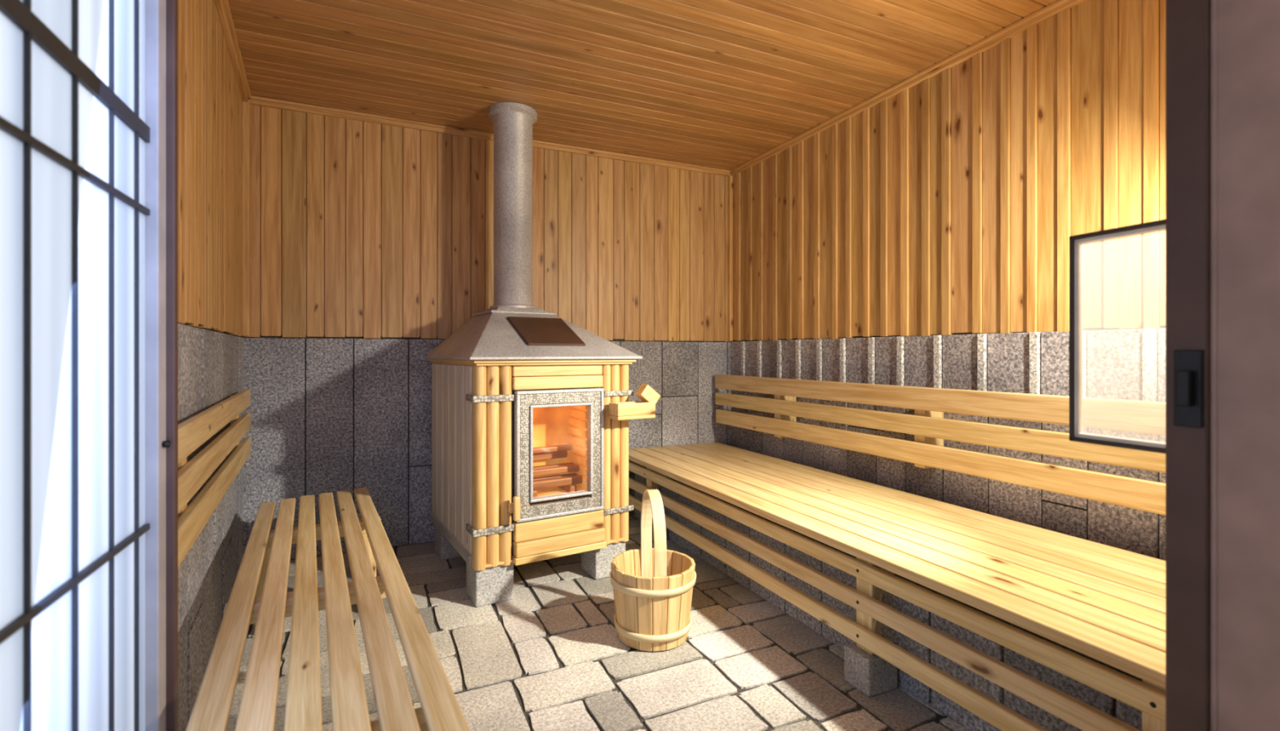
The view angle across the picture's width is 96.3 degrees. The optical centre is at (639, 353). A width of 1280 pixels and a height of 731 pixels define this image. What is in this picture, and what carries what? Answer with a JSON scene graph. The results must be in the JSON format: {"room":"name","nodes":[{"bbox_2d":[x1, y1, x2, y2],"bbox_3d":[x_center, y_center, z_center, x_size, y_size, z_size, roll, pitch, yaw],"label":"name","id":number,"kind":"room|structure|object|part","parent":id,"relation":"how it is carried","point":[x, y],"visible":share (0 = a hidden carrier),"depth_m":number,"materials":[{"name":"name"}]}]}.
{"room":"sauna","nodes":[
{"label":"sauna","id":0,"kind":"room"},
{"bbox_2d":[177,0,244,730],"bbox_3d":[-1.743,-0.095,2.227,0.150,2.710,2.265,0,0,-30],"label":"wall","id":1,"kind":"structure","parent":0,"point":[211,350],"depth_m":2.11,"materials":[{"name":"brown wood"}]},
{"bbox_2d":[0,0,150,730],"bbox_3d":[-0.797,-0.130,0.653,0.020,2.640,1.250,0,0,-25],"label":"window","id":2,"kind":"structure","parent":1,"relation":"in","point":[74,133],"depth_m":0.92,"materials":[{"name":"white glass"}]},
{"bbox_2d":[145,0,177,730],"bbox_3d":[-1.075,-0.125,1.253,0.085,2.650,0.077,0,0,-25],"label":"trim","id":3,"kind":"structure","parent":1,"relation":"attached to","point":[161,15],"depth_m":1.25,"materials":[{"name":"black metal"}]},
{"bbox_3d":[-1.039,0.200,1.257,0.014,0.016,0.016,0,0,-25],"label":"knob","id":4,"kind":"part","parent":3,"relation":"part of","materials":[{"name":"black metal"}]},
{"bbox_2d":[177,389,250,568],"bbox_3d":[-1.573,0.362,2.134,0.059,0.355,1.835,0,0,-30],"label":"backrest","id":5,"kind":"object","parent":1,"relation":"attached to","point":[193,433],"visible":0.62,"depth_m":1.76,"materials":[{"name":"brown wood"}]},
{"bbox_2d":[213,0,251,102],"bbox_3d":[-1.668,-1.425,2.270,0.042,0.039,2.265,0,0,-30],"label":"trim","id":6,"kind":"structure","parent":1,"relation":"attached to","point":[223,9],"depth_m":2.64,"materials":[{"name":"brown wood"}]},
{"bbox_2d":[242,102,249,336],"bbox_3d":[-2.215,-0.752,3.218,0.035,1.315,0.030,0,0,-25],"label":"trim","id":7,"kind":"structure","parent":1,"relation":"attached to","point":[246,104],"depth_m":3.21,"materials":[{"name":"brown wood"}]},
{"bbox_2d":[238,104,733,559],"bbox_3d":[-0.780,-0.095,3.961,3.302,2.710,0.149,0,0,-25],"label":"wall","id":8,"kind":"structure","parent":0,"point":[371,245],"depth_m":3.58,"materials":[{"name":"brown wood"}]},
{"bbox_2d":[248,95,730,176],"bbox_3d":[-0.744,-1.425,3.882,3.302,0.039,0.042,0,0,-25],"label":"trim","id":9,"kind":"structure","parent":8,"relation":"attached to","point":[255,100],"depth_m":3.66,"materials":[{"name":"brown wood"}]},
{"bbox_2d":[226,515,969,730],"bbox_3d":[0.034,1.240,1.957,3.586,0.080,4.332,0,0,-25],"label":"floor","id":10,"kind":"structure","parent":0,"point":[552,656],"depth_m":2.22,"materials":[{"name":"beige stone"}]},
{"bbox_2d":[186,487,469,730],"bbox_3d":[-1.072,0.973,1.918,0.521,0.455,2.638,0,0,-30],"label":"bench","id":11,"kind":"object","parent":10,"relation":"on","point":[260,596],"visible":1,"depth_m":1.52,"materials":[{"name":"brown wood"}]},
{"bbox_3d":[-1.622,1.017,2.471,0.060,0.366,0.060,0,0,-30],"label":"leg","id":12,"kind":"part","parent":11,"relation":"part of","materials":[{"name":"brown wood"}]},
{"bbox_3d":[-1.266,1.017,2.674,0.060,0.366,0.060,0,0,-30],"label":"leg","id":13,"kind":"part","parent":11,"relation":"part of","materials":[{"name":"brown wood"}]},
{"bbox_2d":[424,102,660,607],"bbox_3d":[-0.594,-0.121,3.267,1.002,2.643,1.095,0,0,-31],"label":"stove","id":14,"kind":"object","parent":10,"relation":"on","point":[532,411],"visible":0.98,"depth_m":2.98,"materials":[{"name":"brown wood"}]},
{"bbox_3d":[-1.029,0.988,3.111,0.042,0.045,0.905,0,0,-31],"label":"skirting","id":15,"kind":"part","parent":14,"relation":"part of","materials":[{"name":"metal"}]},
{"bbox_3d":[-0.757,0.539,2.710,0.060,0.958,0.064,0,0,-31],"label":"corner post","id":16,"kind":"part","parent":14,"relation":"part of","materials":[{"name":"brown wood"}]},
{"bbox_3d":[-0.705,0.537,2.742,0.060,0.953,0.064,0,0,-31],"label":"corner post","id":17,"kind":"part","parent":14,"relation":"part of","materials":[{"name":"brown wood"}]},
{"bbox_3d":[-0.652,0.540,2.774,0.060,0.960,0.064,0,0,-31],"label":"corner post","id":18,"kind":"part","parent":14,"relation":"part of","materials":[{"name":"brown wood"}]},
{"bbox_3d":[-0.594,0.738,2.721,0.056,0.115,0.056,0,0,-25],"label":"handle","id":19,"kind":"part","parent":14,"relation":"part of","materials":[{"name":"brown wood"}]},
{"bbox_2d":[424,306,642,359],"bbox_3d":[-0.646,-0.117,3.276,0.923,0.297,1.025,0,0,-31],"label":"hood","id":20,"kind":"object","parent":14,"relation":"attached to","point":[495,333],"depth_m":3.02,"materials":[{"name":"metal"}]},
{"bbox_3d":[-0.508,-0.119,3.087,0.320,0.162,0.327,0,0,-31],"label":"plate","id":21,"kind":"part","parent":14,"relation":"part of","materials":[{"name":"brown metal"}]},
{"bbox_3d":[-0.647,1.004,3.278,0.803,0.033,0.970,0,0,-31],"label":"board","id":22,"kind":"part","parent":14,"relation":"part of","materials":[{"name":"brown wood"}]},
{"bbox_3d":[-0.399,0.501,2.893,0.473,0.633,0.046,0,0,-31],"label":"frame","id":23,"kind":"part","parent":14,"relation":"part of","materials":[{"name":"stone"}]},
{"bbox_3d":[-0.403,0.501,2.898,0.441,0.601,0.034,0,0,-31],"label":"door panel","id":24,"kind":"part","parent":14,"relation":"part of","materials":[{"name":"metal"}]},
{"bbox_3d":[-0.185,0.537,3.062,0.054,0.954,0.061,0,0,-31],"label":"corner post","id":25,"kind":"part","parent":14,"relation":"part of","materials":[{"name":"brown wood"}]},
{"bbox_3d":[-0.137,0.538,3.091,0.054,0.957,0.061,0,0,-31],"label":"corner post","id":26,"kind":"part","parent":14,"relation":"part of","materials":[{"name":"brown wood"}]},
{"bbox_3d":[-0.089,0.539,3.120,0.054,0.959,0.061,0,0,-31],"label":"corner post","id":27,"kind":"part","parent":14,"relation":"part of","materials":[{"name":"brown wood"}]},
{"bbox_2d":[609,489,696,652],"bbox_3d":[0.055,0.890,2.440,0.369,0.611,0.369,0,0,-25],"label":"bucket","id":28,"kind":"object","parent":10,"relation":"on","point":[653,588],"visible":1,"depth_m":2.31,"materials":[{"name":"brown wood"}]},
{"bbox_3d":[0.055,0.812,2.440,0.050,0.455,0.323,0,0,-10],"label":"handle","id":29,"kind":"part","parent":28,"relation":"part of","materials":[{"name":"brown wood"}]},
{"bbox_2d":[628,442,1165,730],"bbox_3d":[0.891,0.950,2.829,0.870,0.500,3.287,0,0,-25],"label":"bench","id":30,"kind":"object","parent":10,"relation":"on","point":[1104,603],"visible":0.71,"depth_m":1.98,"materials":[{"name":"brown wood"}]},
{"bbox_3d":[0.514,1.009,2.651,0.028,0.062,3.277,0,0,-25],"label":"rail","id":31,"kind":"part","parent":30,"relation":"part of","materials":[{"name":"brown wood"}]},
{"bbox_2d":[634,465,1142,730],"bbox_3d":[0.678,1.010,2.712,0.075,0.380,3.332,0,0,-25],"label":"bench slats","id":32,"kind":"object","parent":30,"relation":"attached to","point":[1131,716],"depth_m":1.99,"materials":[{"name":"wood"}]},
{"bbox_2d":[227,0,1057,170],"bbox_3d":[0.051,-1.497,2.003,3.656,0.106,4.402,0,0,-25],"label":"ceiling","id":33,"kind":"structure","parent":0,"point":[719,84],"depth_m":2.81,"materials":[{"name":"brown wood"}]},
{"bbox_2d":[729,0,1165,560],"bbox_3d":[1.475,-0.095,3.082,0.170,2.710,3.382,0,0,-25],"label":"wall","id":34,"kind":"structure","parent":0,"point":[920,237],"depth_m":2.66,"materials":[{"name":"brown wood"}]},
{"bbox_2d":[728,175,733,341],"bbox_3d":[0.721,-0.752,4.558,0.035,1.315,0.030,0,0,-25],"label":"trim","id":35,"kind":"structure","parent":34,"relation":"attached to","point":[730,177],"depth_m":4.54,"materials":[{"name":"brown wood"}]},
{"bbox_2d":[729,0,1085,176],"bbox_3d":[1.406,-1.425,3.050,0.042,0.039,3.382,0,0,-25],"label":"trim","id":36,"kind":"structure","parent":34,"relation":"attached to","point":[1051,10],"depth_m":2.90,"materials":[{"name":"brown wood"}]},
{"bbox_2d":[715,374,1165,515],"bbox_3d":[1.330,0.362,3.006,0.166,0.395,3.244,0,0,-25],"label":"backrest","id":37,"kind":"object","parent":34,"relation":"attached to","point":[929,428],"visible":0.8,"depth_m":2.53,"materials":[{"name":"brown wood"}]},
{"bbox_3d":[1.635,-0.095,1.230,1.416,2.710,0.120,0,0,-25],"label":"wall","id":38,"kind":"structure","parent":0,"visible":0},
{"bbox_2d":[1069,218,1165,453],"bbox_3d":[1.017,-0.033,1.172,0.024,0.459,0.252,0,0,-21],"label":"casement window","id":39,"kind":"structure","parent":38,"relation":"in","point":[1076,242],"depth_m":1.27,"materials":[{"name":"black metal"}]},
{"bbox_2d":[1165,0,1279,730],"bbox_3d":[0.973,-0.125,0.900,0.062,2.650,0.230,0,0,-25],"label":"trim","id":40,"kind":"structure","parent":38,"relation":"attached to","point":[1223,56],"depth_m":0.94,"materials":[{"name":"black metal"}]},
{"bbox_3d":[0.921,0.060,0.967,0.022,0.130,0.038,0,0,-25],"label":"strike plate","id":41,"kind":"part","parent":40,"relation":"part of","materials":[{"name":"black metal"}]}
]}

